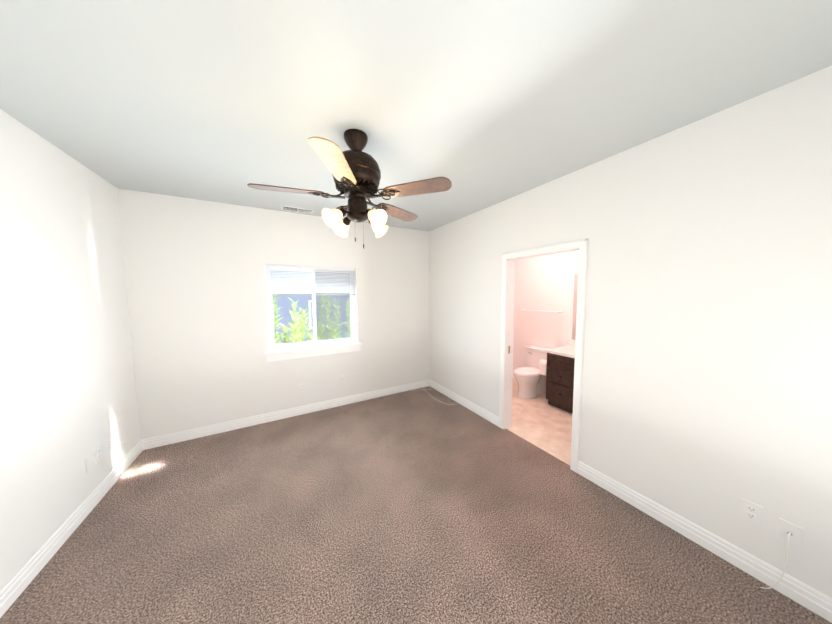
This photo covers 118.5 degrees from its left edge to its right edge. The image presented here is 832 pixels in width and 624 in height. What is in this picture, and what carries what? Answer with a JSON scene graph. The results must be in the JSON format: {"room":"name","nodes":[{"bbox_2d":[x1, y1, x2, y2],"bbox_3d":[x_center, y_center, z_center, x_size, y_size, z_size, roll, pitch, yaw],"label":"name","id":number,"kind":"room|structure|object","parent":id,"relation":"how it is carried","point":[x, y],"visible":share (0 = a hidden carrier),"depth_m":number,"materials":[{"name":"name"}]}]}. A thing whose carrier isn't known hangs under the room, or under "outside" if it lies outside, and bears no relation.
{"room":"empty bedroom","nodes":[
{"label":"empty bedroom","id":0,"kind":"room"},
{"bbox_2d":[0,109,140,590],"bbox_3d":[-1.918,0.260,0.615,0.120,2.720,4.420,-3,5,-29],"label":"wall","id":1,"kind":"structure","parent":0,"point":[68,400],"depth_m":1.69,"materials":[{"name":"white paint"}]},
{"bbox_2d":[0,439,143,617],"bbox_3d":[-1.879,1.552,0.795,0.015,0.116,4.300,-3,5,-29],"label":"baseboard","id":2,"kind":"structure","parent":1,"relation":"attached to","point":[12,590],"depth_m":1.63,"materials":[{"name":"white wood"}]},
{"bbox_2d":[85,453,92,472],"bbox_3d":[-2.542,1.172,1.925,0.006,0.116,0.072,-3,5,-29],"label":"electrical outlet","id":3,"kind":"object","parent":1,"relation":"attached to","point":[88,463],"visible":1,"depth_m":1.92,"materials":[{"name":"white plastic"}]},
{"bbox_2d":[94,445,101,463],"bbox_3d":[-2.601,1.165,2.029,0.008,0.116,0.072,-3,5,-29],"label":"electrical outlet","id":4,"kind":"object","parent":1,"relation":"attached to","point":[98,454],"visible":1,"depth_m":2.02,"materials":[{"name":"white plastic"}]},
{"bbox_2d":[118,188,428,438],"bbox_3d":[-0.707,0.009,3.928,5.510,2.720,0.160,-3,5,-29],"label":"wall","id":5,"kind":"structure","parent":0,"point":[196,285],"depth_m":3.01,"materials":[{"name":"white paint"}]},
{"bbox_2d":[144,380,427,449],"bbox_3d":[-1.336,1.346,3.560,3.640,0.116,0.015,-3,5,-29],"label":"baseboard","id":6,"kind":"structure","parent":5,"relation":"attached to","point":[153,442],"depth_m":3.22,"materials":[{"name":"white wood"}]},
{"bbox_2d":[299,383,304,392],"bbox_3d":[-1.571,1.046,3.410,0.072,0.116,0.008,-3,5,-29],"label":"duplex electrical outlet","id":7,"kind":"object","parent":5,"relation":"attached to","point":[301,387],"visible":1,"depth_m":3.41,"materials":[{"name":"white plastic"}]},
{"bbox_2d":[265,265,361,361],"bbox_3d":[-1.423,-0.009,3.495,1.260,1.250,0.182,-3,5,-29],"label":"window","id":8,"kind":"structure","parent":5,"relation":"in","point":[312,343],"depth_m":3.55,"materials":[{"name":"white plastic"}]},
{"bbox_2d":[266,264,354,322],"bbox_3d":[-1.413,-0.221,3.459,1.136,0.818,0.046,-3,5,-29],"label":"window blind","id":9,"kind":"object","parent":8,"relation":"attached to","point":[276,284],"visible":0.98,"depth_m":3.40,"materials":[{"name":"white plastic"}]},
{"bbox_2d":[0,386,831,623],"bbox_3d":[-0.339,1.583,1.698,3.820,0.100,4.580,-3,5,-29],"label":"floor carpet","id":10,"kind":"object","parent":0,"point":[419,506],"visible":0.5,"depth_m":1.65,"materials":[{"name":"brown carpet"}]},
{"bbox_2d":[410,387,456,404],"bbox_3d":[0.254,1.358,3.965,0.401,0.006,0.802,-3,5,-29],"label":"cord","id":11,"kind":"object","parent":10,"relation":"on","point":[432,397],"visible":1,"depth_m":4.03,"materials":[{"name":"white"}]},
{"bbox_2d":[0,0,831,231],"bbox_3d":[0.374,-1.276,1.908,5.510,0.120,4.580,-3,5,-29],"label":"ceiling","id":12,"kind":"structure","parent":0,"point":[481,104],"depth_m":1.26,"materials":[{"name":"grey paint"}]},
{"bbox_2d":[281,205,313,213],"bbox_3d":[-1.490,-1.279,3.117,0.360,0.019,0.160,-3,5,-29],"label":"ceiling vent","id":13,"kind":"object","parent":12,"relation":"in","point":[296,209],"visible":1,"depth_m":3.10,"materials":[{"name":"white metal"}]},
{"bbox_2d":[247,129,451,247],"bbox_3d":[-0.439,-0.821,1.733,1.249,0.750,1.228,-3,5,-29],"label":"ceiling fan","id":14,"kind":"object","parent":12,"relation":"hanging from","point":[355,171],"visible":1,"depth_m":1.60,"materials":[{"name":"brown metal"}]},
{"bbox_2d":[506,379,572,465],"bbox_3d":[1.674,1.419,3.726,1.690,0.100,3.030,-3,5,-29],"label":"floor","id":15,"kind":"structure","parent":0,"point":[539,421],"depth_m":3.11,"materials":[{"name":"beige tile"}]},
{"bbox_2d":[514,345,549,398],"bbox_3d":[1.890,0.980,4.033,0.719,0.728,0.500,-3,5,-29],"label":"toilet","id":16,"kind":"object","parent":15,"relation":"on","point":[530,380],"visible":0.85,"depth_m":3.96,"materials":[{"name":"white ceramic"}]},
{"bbox_2d":[539,340,574,413],"bbox_3d":[2.313,0.907,3.407,0.603,0.956,1.065,-3,5,-29],"label":"bathroom vanity","id":17,"kind":"object","parent":15,"relation":"on","point":[558,364],"visible":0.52,"depth_m":3.46,"materials":[{"name":"brown wood"}]},
{"bbox_2d":[513,251,578,372],"bbox_3d":[2.385,-0.016,3.941,0.120,2.720,2.870,-3,5,-29],"label":"wall","id":18,"kind":"structure","parent":0,"point":[544,283],"depth_m":4.20,"materials":[{"name":"white paint"}]},
{"bbox_2d":[521,308,562,313],"bbox_3d":[2.108,-0.019,4.215,0.089,0.051,0.732,-3,5,-29],"label":"towel rail","id":19,"kind":"object","parent":18,"relation":"attached to","point":[561,311],"visible":1,"depth_m":4.12,"materials":[{"name":"white metal"}]},
{"bbox_2d":[572,274,577,339],"bbox_3d":[2.608,-0.052,3.414,0.006,0.995,0.840,-3,5,-29],"label":"bathroom mirror","id":20,"kind":"object","parent":18,"relation":"attached to","point":[574,306],"visible":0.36,"depth_m":3.75,"materials":[{"name":"white mirror"}]},
{"bbox_2d":[429,65,831,597],"bbox_3d":[1.347,0.095,2.533,0.120,2.720,4.300,-3,5,-29],"label":"wall","id":21,"kind":"structure","parent":0,"point":[706,400],"depth_m":1.57,"materials":[{"name":"white paint"}]},
{"bbox_2d":[428,379,498,426],"bbox_3d":[0.646,1.318,3.741,0.015,0.116,1.575,-3,5,-29],"label":"baseboard","id":22,"kind":"structure","parent":21,"relation":"attached to","point":[494,419],"depth_m":3.58,"materials":[{"name":"white wood"}]},
{"bbox_2d":[499,239,587,472],"bbox_3d":[1.310,0.396,2.625,0.162,2.107,0.914,-3,5,-29],"label":"door frame","id":23,"kind":"structure","parent":21,"relation":"attached to","point":[507,331],"depth_m":2.59,"materials":[{"name":"white wood"}]},
{"bbox_2d":[577,461,831,622],"bbox_3d":[1.916,1.470,1.512,0.015,0.116,1.745,-3,5,-29],"label":"baseboard","id":24,"kind":"structure","parent":21,"relation":"attached to","point":[787,585],"depth_m":1.53,"materials":[{"name":"white wood"}]},
{"bbox_2d":[740,498,762,526],"bbox_3d":[1.946,1.162,1.437,0.008,0.116,0.072,-3,5,-29],"label":"electrical outlet","id":25,"kind":"object","parent":21,"relation":"attached to","point":[751,512],"visible":1,"depth_m":1.44,"materials":[{"name":"white plastic"}]},
{"bbox_2d":[760,518,802,588],"bbox_3d":[1.972,1.334,1.337,0.077,0.405,0.103,-3,5,-29],"label":"cord","id":26,"kind":"object","parent":21,"relation":"attached to","point":[790,533],"visible":1,"depth_m":1.33,"materials":[{"name":"white plastic"},{"name":"metal"}]},
{"label":"outside","id":27,"kind":"structure","parent":0,"visible":0},
{"bbox_3d":[-2.473,1.021,9.908,24.000,0.100,11.840,-3,5,-29],"label":"ground","id":28,"kind":"structure","parent":27,"visible":0},
{"bbox_2d":[271,271,349,343],"bbox_3d":[-1.010,-2.248,9.072,22.000,6.520,0.750,-3,5,-29],"label":"neighbouring house","id":29,"kind":"structure","parent":28,"relation":"on","point":[284,311],"depth_m":7.57,"materials":[{"name":"white"}]},
{"bbox_2d":[272,286,350,350],"bbox_3d":[-1.403,0.373,5.067,2.867,1.880,1.953,-3,5,-29],"label":"garden plants","id":30,"kind":"object","parent":28,"relation":"on","point":[296,332],"depth_m":4.51,"materials":[{"name":"green plant"}]}
]}

